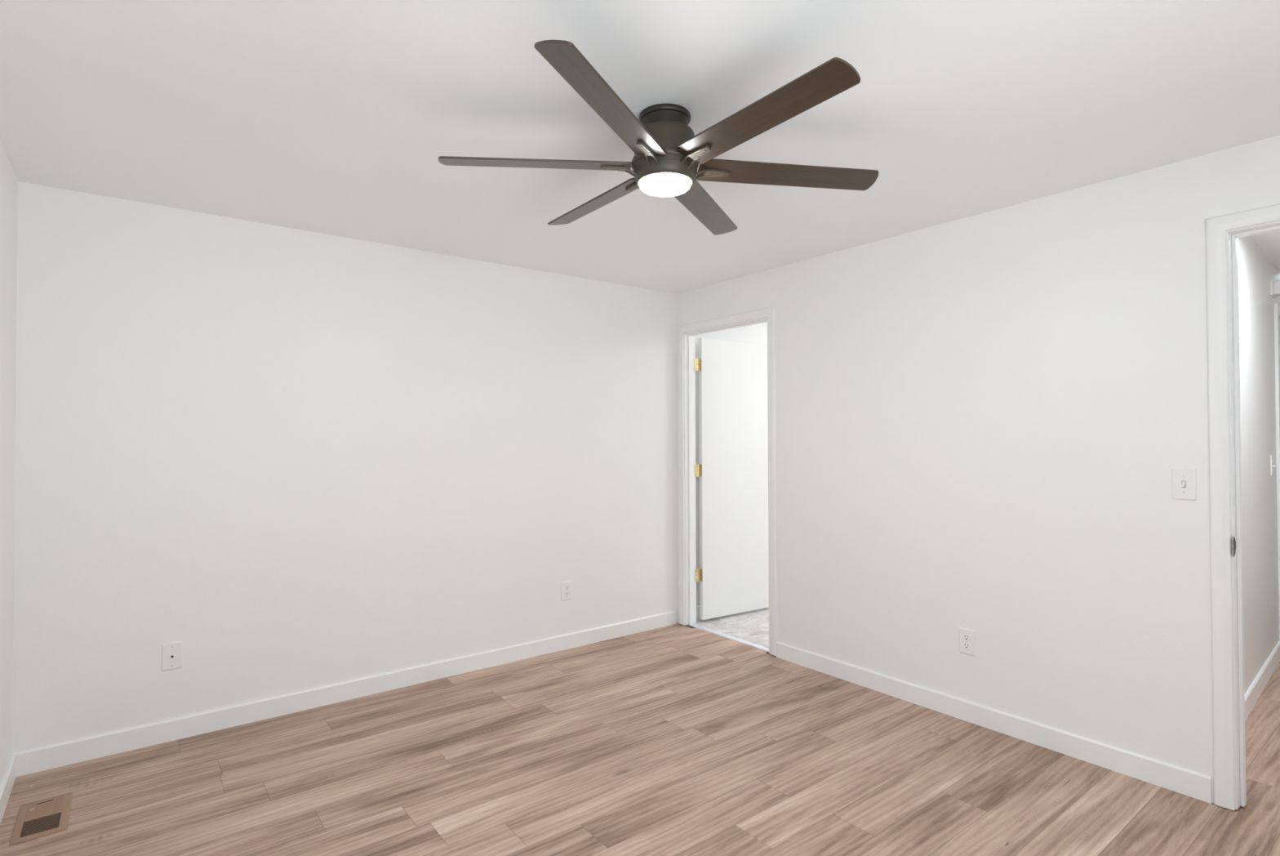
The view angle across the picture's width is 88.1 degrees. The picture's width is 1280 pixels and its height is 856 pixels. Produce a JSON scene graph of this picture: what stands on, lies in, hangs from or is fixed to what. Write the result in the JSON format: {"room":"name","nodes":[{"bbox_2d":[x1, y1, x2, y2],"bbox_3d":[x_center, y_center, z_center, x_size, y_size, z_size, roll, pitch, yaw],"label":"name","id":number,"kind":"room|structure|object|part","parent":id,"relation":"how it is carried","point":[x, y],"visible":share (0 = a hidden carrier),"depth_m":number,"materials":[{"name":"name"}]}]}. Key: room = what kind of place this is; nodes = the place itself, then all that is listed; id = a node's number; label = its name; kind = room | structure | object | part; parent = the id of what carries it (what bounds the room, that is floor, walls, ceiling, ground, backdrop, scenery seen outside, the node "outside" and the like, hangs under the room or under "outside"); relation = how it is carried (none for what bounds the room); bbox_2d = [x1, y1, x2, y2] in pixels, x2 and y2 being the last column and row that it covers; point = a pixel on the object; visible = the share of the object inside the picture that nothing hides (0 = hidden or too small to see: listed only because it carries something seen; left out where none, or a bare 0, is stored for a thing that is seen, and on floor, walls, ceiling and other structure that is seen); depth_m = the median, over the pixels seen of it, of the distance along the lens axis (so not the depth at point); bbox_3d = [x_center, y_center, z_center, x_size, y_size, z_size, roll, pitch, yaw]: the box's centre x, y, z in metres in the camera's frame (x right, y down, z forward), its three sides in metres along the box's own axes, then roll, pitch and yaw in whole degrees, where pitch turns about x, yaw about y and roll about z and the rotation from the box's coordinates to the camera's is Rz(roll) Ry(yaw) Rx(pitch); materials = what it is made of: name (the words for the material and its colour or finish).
{"room":"empty bedroom","nodes":[
{"label":"empty bedroom","id":0,"kind":"room"},
{"bbox_2d":[0,140,17,785],"bbox_3d":[-1.236,0.178,0.926,0.120,2.370,4.420,0,-1,-38],"label":"wall","id":1,"kind":"structure","parent":0,"point":[8,180],"depth_m":2.44,"materials":[{"name":"paint"}]},
{"bbox_2d":[0,753,16,823],"bbox_3d":[-1.186,1.298,0.959,0.012,0.092,4.138,0,-1,-38],"label":"baseboard","id":2,"kind":"structure","parent":1,"relation":"attached to","point":[6,787],"depth_m":2.43,"materials":[{"name":"paint"}]},
{"bbox_2d":[12,181,767,752],"bbox_3d":[-0.173,0.222,4.470,6.204,2.370,0.120,0,-1,-38],"label":"wall","id":3,"kind":"structure","parent":0,"point":[296,460],"depth_m":3.24,"materials":[{"name":"paint"}]},
{"bbox_2d":[161,640,182,671],"bbox_3d":[-2.059,1.004,2.913,0.074,0.118,0.012,0,-1,-38],"label":"wall jack","id":4,"kind":"object","parent":3,"relation":"attached to","point":[171,652],"visible":1,"depth_m":2.91,"materials":[{"name":"white plastic"}]},
{"bbox_2d":[12,610,676,777],"bbox_3d":[-1.104,1.333,3.648,3.438,0.092,0.012,0,-1,-38],"label":"baseboard","id":5,"kind":"structure","parent":3,"relation":"attached to","point":[70,752],"depth_m":3.21,"materials":[{"name":"paint"}]},
{"bbox_2d":[561,580,572,600],"bbox_3d":[-0.459,1.021,4.154,0.076,0.118,0.008,0,-1,-38],"label":"wall outlet","id":6,"kind":"object","parent":3,"relation":"attached to","point":[566,586],"visible":1,"depth_m":4.15,"materials":[{"name":"white plastic"}]},
{"bbox_2d":[564,591,569,595],"bbox_3d":[-0.458,1.040,4.152,0.034,0.028,0.003,0,-1,-38],"label":"receptacle","id":7,"kind":"object","parent":6,"relation":"attached to","point":[566,593],"depth_m":4.15,"materials":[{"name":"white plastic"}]},
{"bbox_2d":[696,604,699,618],"bbox_3d":[1.295,1.351,5.507,2.400,0.092,0.012,0,-1,-38],"label":"baseboard","id":8,"kind":"structure","parent":3,"relation":"attached to","point":[698,606],"depth_m":4.82,"materials":[{"name":"paint"}]},
{"bbox_2d":[0,0,1279,293],"bbox_3d":[1.775,-1.025,3.299,7.774,0.080,4.390,0,-1,-38],"label":"ceiling","id":9,"kind":"structure","parent":0,"point":[336,117],"depth_m":2.06,"materials":[{"name":"paint"}]},
{"bbox_2d":[438,40,878,235],"bbox_3d":[0.080,-0.877,2.109,1.258,0.236,1.402,0,-1,-38],"label":"ceiling fan","id":10,"kind":"object","parent":9,"relation":"hanging from","point":[668,156],"visible":1,"depth_m":2.02,"materials":[{"name":"brown wood"}]},
{"bbox_3d":[-0.322,-0.824,2.063,0.592,0.006,0.104,-1,10,-6],"label":"blade","id":11,"kind":"part","parent":10,"relation":"part of","materials":[{"name":"brown wood"}]},
{"bbox_3d":[-0.161,-0.825,2.434,0.104,0.006,0.592,-16,9,-35],"label":"blade","id":12,"kind":"part","parent":10,"relation":"part of","materials":[{"name":"brown wood"}]},
{"bbox_3d":[-0.082,-0.843,1.738,0.104,0.006,0.592,12,2,24],"label":"blade","id":13,"kind":"part","parent":10,"relation":"part of","materials":[{"name":"brown wood"}]},
{"bbox_3d":[0.242,-0.820,2.479,0.104,0.006,0.592,-10,-5,23],"label":"blade","id":14,"kind":"part","parent":10,"relation":"part of","materials":[{"name":"brown wood"}]},
{"bbox_3d":[0.320,-0.835,1.783,0.104,0.006,0.592,18,-11,-35],"label":"blade","id":15,"kind":"part","parent":10,"relation":"part of","materials":[{"name":"brown wood"}]},
{"bbox_3d":[0.482,-0.822,2.154,0.592,0.006,0.104,1,-16,-6],"label":"blade","id":16,"kind":"part","parent":10,"relation":"part of","materials":[{"name":"brown wood"}]},
{"bbox_2d":[0,622,1279,855],"bbox_3d":[1.870,1.365,3.252,7.654,0.001,4.280,0,-1,-38],"label":"floor","id":17,"kind":"structure","parent":0,"point":[677,739],"depth_m":2.57,"materials":[{"name":"brown wood"}]},
{"bbox_2d":[8,791,72,844],"bbox_3d":[-2.093,1.362,2.320,0.144,0.005,0.299,0,-1,-38],"label":"floor vent","id":18,"kind":"object","parent":17,"relation":"in","point":[51,815],"visible":1,"depth_m":2.31,"materials":[{"name":"metal"}]},
{"bbox_2d":[688,623,768,651],"bbox_3d":[0.594,1.380,4.369,0.046,0.008,0.766,0,-1,-38],"label":"trim","id":19,"kind":"structure","parent":17,"relation":"on","point":[722,634],"depth_m":4.35,"materials":[{"name":"metal"}]},
{"bbox_2d":[689,606,768,653],"bbox_3d":[2.164,1.388,4.428,2.548,0.023,2.780,0,-1,-38],"label":"floor","id":20,"kind":"structure","parent":0,"point":[752,626],"depth_m":4.64,"materials":[{"name":"tile"}]},
{"bbox_2d":[675,134,1279,802],"bbox_3d":[1.569,0.199,3.120,0.095,2.370,4.150,0,-1,-38],"label":"wall","id":21,"kind":"structure","parent":0,"point":[984,420],"depth_m":2.91,"materials":[{"name":"paint"}]},
{"bbox_2d":[677,306,777,655],"bbox_3d":[0.590,0.326,4.383,0.126,2.112,0.892,0,-1,-38],"label":"door frame","id":22,"kind":"structure","parent":21,"relation":"attached to","point":[686,333],"depth_m":4.65,"materials":[{"name":"paint"}]},
{"bbox_3d":[0.634,0.326,4.417,0.015,2.112,0.892,0,-1,-38],"label":"casing","id":23,"kind":"part","parent":22,"relation":"part of","materials":[{"name":"paint"}]},
{"bbox_2d":[693,337,768,619],"bbox_3d":[0.724,0.362,4.929,0.800,2.015,0.035,0,-1,-33],"label":"door","id":24,"kind":"structure","parent":21,"relation":"in","point":[732,575],"depth_m":4.88,"materials":[{"name":"paint"}]},
{"bbox_2d":[959,626,975,655],"bbox_3d":[1.524,0.996,3.086,0.008,0.118,0.076,0,-1,-38],"label":"wall outlet","id":25,"kind":"object","parent":21,"relation":"attached to","point":[966,636],"visible":1,"depth_m":3.08,"materials":[{"name":"white plastic"}]},
{"bbox_2d":[962,633,970,640],"bbox_3d":[1.522,0.976,3.084,0.003,0.028,0.034,0,-1,-38],"label":"receptacle","id":26,"kind":"object","parent":25,"relation":"attached to","point":[966,637],"depth_m":3.08,"materials":[{"name":"white plastic"}]},
{"bbox_2d":[963,642,970,648],"bbox_3d":[1.523,1.015,3.084,0.003,0.028,0.034,0,-1,-38],"label":"receptacle","id":27,"kind":"object","parent":25,"relation":"attached to","point":[966,645],"depth_m":3.08,"materials":[{"name":"white plastic"}]},
{"bbox_2d":[776,640,1212,803],"bbox_3d":[1.443,1.319,3.185,0.012,0.092,2.018,0,-1,-38],"label":"baseboard","id":28,"kind":"structure","parent":21,"relation":"attached to","point":[1180,780],"depth_m":2.89,"materials":[{"name":"paint"}]},
{"bbox_2d":[1171,467,1196,500],"bbox_3d":[2.015,0.208,2.453,0.016,0.116,0.072,0,-1,-38],"label":"light switch","id":29,"kind":"object","parent":21,"relation":"attached to","point":[1184,481],"visible":1,"depth_m":2.45,"materials":[{"name":"white plastic"}]},
{"bbox_2d":[1205,203,1279,809],"bbox_3d":[2.377,0.289,2.076,0.128,2.112,0.890,0,-1,-38],"label":"door frame","id":30,"kind":"structure","parent":21,"relation":"attached to","point":[1223,232],"depth_m":2.36,"materials":[{"name":"paint"}]},
{"bbox_3d":[2.108,0.420,2.347,0.036,0.076,0.006,0,-1,-38],"label":"plate","id":31,"kind":"part","parent":30,"relation":"part of","materials":[{"name":"metal"}]},
{"bbox_2d":[1237,235,1279,693],"bbox_3d":[3.630,0.202,3.876,4.100,2.370,0.101,0,-1,-41],"label":"wall","id":32,"kind":"structure","parent":0,"point":[1256,271],"depth_m":3.50,"materials":[{"name":"paint"}]},
{"bbox_2d":[1244,640,1279,720],"bbox_3d":[3.033,1.312,3.271,2.090,0.098,0.012,0,-1,-41],"label":"baseboard","id":33,"kind":"structure","parent":32,"relation":"attached to","point":[1259,683],"depth_m":3.41,"materials":[{"name":"paint"}]},
{"bbox_2d":[1270,454,1275,475],"bbox_3d":[3.668,0.216,3.832,0.072,0.116,0.016,0,-1,-41],"label":"light switch","id":34,"kind":"object","parent":32,"relation":"attached to","point":[1273,465],"visible":1,"depth_m":3.82,"materials":[{"name":"white plastic"}]},
{"bbox_3d":[3.665,0.216,3.836,0.072,0.116,0.006,0,-1,-41],"label":"plate","id":35,"kind":"part","parent":34,"relation":"part of","materials":[{"name":"white plastic"}]},
{"bbox_2d":[1270,279,1279,297],"bbox_3d":[3.770,-0.822,3.900,0.130,0.087,0.070,0,-1,-41],"label":"door chime","id":36,"kind":"object","parent":32,"relation":"attached to","point":[1274,285],"visible":1,"depth_m":3.88,"materials":[{"name":"white plastic"}]},
{"bbox_3d":[3.751,-0.821,3.922,0.130,0.084,0.012,0,-1,-41],"label":"mounting plate","id":37,"kind":"part","parent":36,"relation":"part of","materials":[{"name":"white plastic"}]},
{"bbox_2d":[1274,303,1279,639],"bbox_3d":[4.147,0.312,4.242,0.838,2.117,0.016,0,-1,-41],"label":"door frame","id":38,"kind":"structure","parent":32,"relation":"attached to","point":[1277,307],"depth_m":3.97,"materials":[{"name":"paint"}]},
{"bbox_2d":[1279,317,1279,351],"bbox_3d":[4.146,0.339,4.246,0.710,2.044,0.007,0,-1,-41],"label":"door","id":39,"kind":"structure","parent":32,"relation":"in","point":[1279,317],"depth_m":4.10,"materials":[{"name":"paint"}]}
]}

